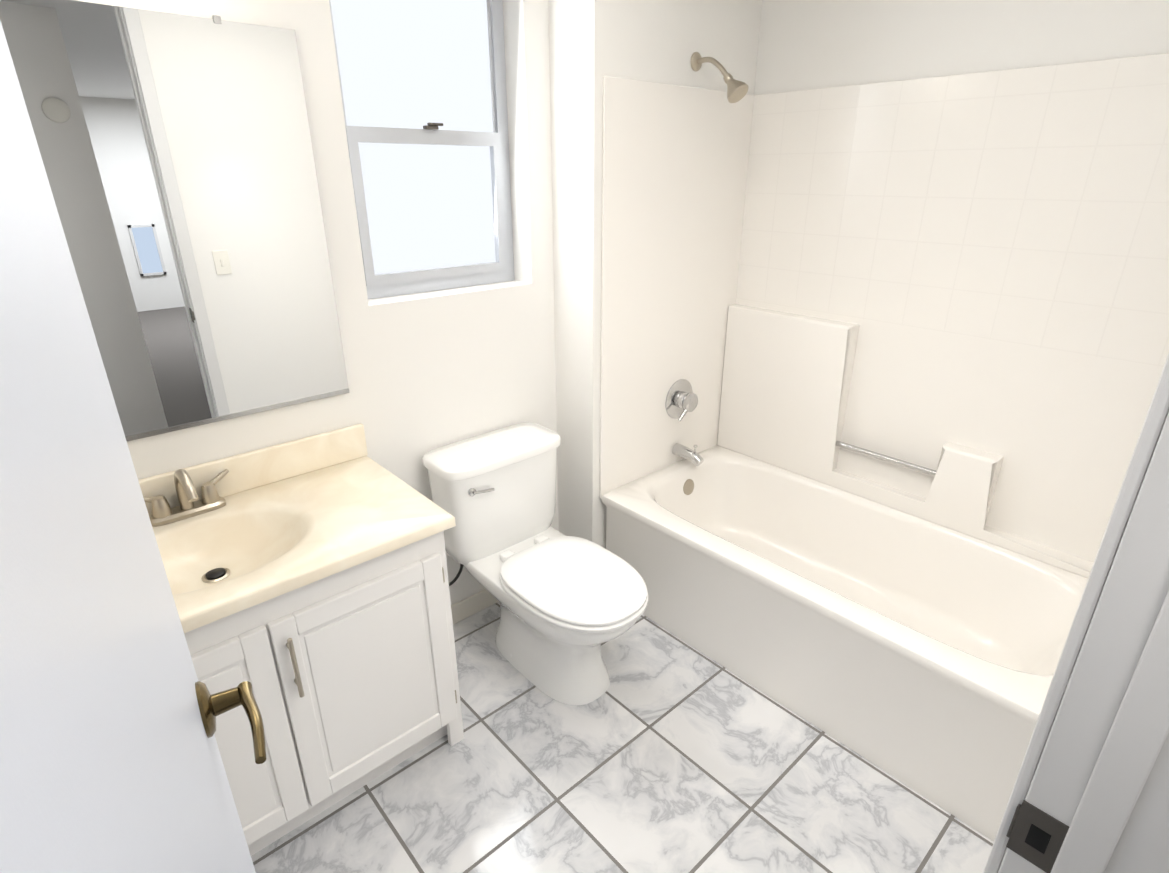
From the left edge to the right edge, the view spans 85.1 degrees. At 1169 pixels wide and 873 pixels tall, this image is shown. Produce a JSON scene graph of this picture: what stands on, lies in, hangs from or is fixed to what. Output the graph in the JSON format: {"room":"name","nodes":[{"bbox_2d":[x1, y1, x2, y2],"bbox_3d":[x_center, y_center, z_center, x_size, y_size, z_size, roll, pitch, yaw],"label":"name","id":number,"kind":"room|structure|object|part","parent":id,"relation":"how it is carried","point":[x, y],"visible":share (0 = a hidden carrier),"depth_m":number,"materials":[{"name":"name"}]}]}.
{"room":"bathroom","nodes":[
{"label":"bathroom","id":0,"kind":"room"},
{"bbox_2d":[74,0,558,604],"bbox_3d":[-0.891,-0.326,1.854,1.896,2.440,0.220,-19,29,-38],"label":"wall","id":1,"kind":"structure","parent":0,"point":[426,372],"depth_m":2.06,"materials":[{"name":"white paint"}]},
{"bbox_2d":[0,0,348,436],"bbox_3d":[-1.055,-0.457,1.474,0.910,0.934,0.005,-19,29,-38],"label":"mirror glass","id":2,"kind":"object","parent":1,"relation":"attached to","point":[176,152],"visible":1,"depth_m":1.53,"materials":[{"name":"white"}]},
{"bbox_2d":[125,15,349,440],"bbox_3d":[-1.055,-0.457,1.473,0.910,0.950,0.008,-19,29,-38],"label":"clips","id":3,"kind":"object","parent":1,"relation":"attached to","point":[216,19],"visible":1,"depth_m":1.72,"materials":[{"name":"silver metal"}]},
{"bbox_2d":[329,0,514,298],"bbox_3d":[-0.490,-0.935,1.991,0.615,0.940,0.075,-19,29,-38],"label":"window unit","id":4,"kind":"structure","parent":1,"relation":"in","point":[423,91],"depth_m":2.01,"materials":[{"name":"glass"}]},
{"bbox_2d":[451,589,498,624],"bbox_3d":[-0.406,0.656,2.559,0.806,0.084,0.016,-19,29,-38],"label":"baseboard","id":5,"kind":"structure","parent":1,"relation":"attached to","point":[472,604],"depth_m":2.50,"materials":[{"name":"white"}]},
{"bbox_2d":[251,602,993,872],"bbox_3d":[0.109,0.976,1.999,2.895,0.080,2.095,-19,29,-38],"label":"floor","id":6,"kind":"structure","parent":0,"point":[667,751],"depth_m":1.80,"materials":[{"name":"tile"}]},
{"bbox_2d":[138,423,463,855],"bbox_3d":[-0.866,0.555,1.675,0.950,0.948,0.554,-19,29,-38],"label":"bathroom vanity","id":7,"kind":"object","parent":6,"relation":"on","point":[307,577],"visible":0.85,"depth_m":1.63,"materials":[{"name":"white paint"}]},
{"bbox_2d":[143,469,228,526],"bbox_3d":[-1.006,0.149,1.612,0.239,0.147,0.188,-19,29,-38],"label":"faucet","id":8,"kind":"object","parent":7,"relation":"on","point":[180,497],"depth_m":1.66,"materials":[{"name":"silver metal"}]},
{"bbox_3d":[-0.713,0.690,1.536,0.878,0.575,0.019,-19,29,-38],"label":"door","id":9,"kind":"part","parent":7,"relation":"part of","materials":[{"name":"white paint"}]},
{"bbox_2d":[422,423,647,704],"bbox_3d":[-0.153,0.462,2.150,0.547,0.754,0.804,-19,29,-38],"label":"toilet","id":10,"kind":"object","parent":6,"relation":"on","point":[569,605],"visible":0.88,"depth_m":2.12,"materials":[{"name":"white ceramic"}]},
{"bbox_3d":[-0.339,0.176,2.092,0.090,0.029,0.022,-19,29,-38],"label":"handle","id":11,"kind":"part","parent":10,"relation":"part of","materials":[{"name":"silver metal"}]},
{"bbox_3d":[-0.313,0.045,2.223,0.480,0.038,0.232,-19,29,-38],"label":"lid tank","id":12,"kind":"part","parent":10,"relation":"part of","materials":[{"name":"white ceramic"}]},
{"bbox_3d":[-0.313,0.225,2.298,0.460,0.351,0.214,-19,29,-38],"label":"tank","id":13,"kind":"part","parent":10,"relation":"part of","materials":[{"name":"white ceramic"}]},
{"bbox_3d":[-0.120,0.626,2.232,0.372,0.387,0.750,-19,29,-38],"label":"bowl","id":14,"kind":"part","parent":10,"relation":"part of","materials":[{"name":"white ceramic"}]},
{"bbox_3d":[-0.041,0.460,2.068,0.384,0.042,0.543,-19,29,-38],"label":"seat","id":15,"kind":"part","parent":10,"relation":"part of","materials":[{"name":"white plastic"}]},
{"bbox_2d":[599,52,1168,840],"bbox_3d":[0.892,-0.169,2.022,0.815,2.014,1.594,-19,29,-38],"label":"shower","id":16,"kind":"object","parent":6,"relation":"on","point":[881,366],"visible":0.94,"depth_m":2.18,"materials":[{"name":"white plastic"}]},
{"bbox_3d":[0.447,0.069,2.725,0.053,0.089,0.144,-19,29,-38],"label":"shower spout mount","id":17,"kind":"part","parent":16,"relation":"part of","materials":[{"name":"silver metal"}]},
{"bbox_2d":[601,445,1087,840],"bbox_3d":[0.888,0.557,2.315,0.800,0.449,1.572,-19,29,-38],"label":"tub","id":18,"kind":"object","parent":16,"relation":"in","point":[930,649],"depth_m":2.14,"materials":[{"name":"white ceramic"}]},
{"bbox_3d":[1.136,0.080,2.413,0.021,0.021,0.415,-19,29,-38],"label":"rail","id":19,"kind":"part","parent":16,"relation":"part of","materials":[{"name":"silver metal"}]},
{"bbox_2d":[717,304,1092,577],"bbox_3d":[1.161,-0.045,2.337,0.063,0.654,1.568,-19,29,-38],"label":"shelf","id":20,"kind":"object","parent":16,"relation":"attached to","point":[985,444],"depth_m":2.29,"materials":[{"name":"white plastic"}]},
{"bbox_2d":[548,0,761,548],"bbox_3d":[0.256,-0.667,2.675,0.999,2.440,0.435,-19,29,-38],"label":"wall","id":21,"kind":"structure","parent":0,"point":[592,43],"depth_m":2.19,"materials":[{"name":"white paint"}]},
{"bbox_2d":[754,0,1168,94],"bbox_3d":[1.289,-0.472,2.200,0.150,2.440,1.710,-19,29,-38],"label":"wall","id":22,"kind":"structure","parent":0,"point":[809,44],"depth_m":1.99,"materials":[{"name":"white paint"}]},
{"bbox_3d":[0.803,0.105,0.804,2.595,2.440,0.115,-19,29,-38],"label":"wall","id":23,"kind":"structure","parent":0,"visible":0},
{"bbox_2d":[0,20,255,872],"bbox_3d":[-0.293,0.322,0.458,0.035,2.283,0.756,-14,26,-31],"label":"door leaf","id":24,"kind":"structure","parent":23,"relation":"in","point":[111,761],"depth_m":0.34,"materials":[{"name":"white paint"}]},
{"bbox_2d":[195,681,265,763],"bbox_3d":[-0.444,0.340,0.712,0.150,0.066,0.149,-14,26,-31],"label":"door handle","id":25,"kind":"object","parent":24,"relation":"attached to","point":[212,707],"depth_m":0.74,"materials":[{"name":"gold metal"}]},
{"bbox_2d":[983,353,1168,872],"bbox_3d":[0.222,0.341,0.334,0.888,2.364,0.141,-19,29,-38],"label":"door frame","id":26,"kind":"structure","parent":23,"relation":"attached to","point":[1093,774],"depth_m":0.59,"materials":[{"name":"white paint"}]},
{"bbox_2d":[1006,800,1068,872],"bbox_3d":[0.481,0.423,0.676,0.010,0.072,0.048,-19,29,-38],"label":"strike plate","id":27,"kind":"object","parent":26,"relation":"attached to","point":[1026,815],"visible":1,"depth_m":0.67,"materials":[{"name":"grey metal"}]},
{"bbox_3d":[0.478,0.425,0.672,0.001,0.028,0.018,-19,29,-38],"label":"door frame strike hole","id":28,"kind":"part","parent":26,"relation":"part of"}
]}

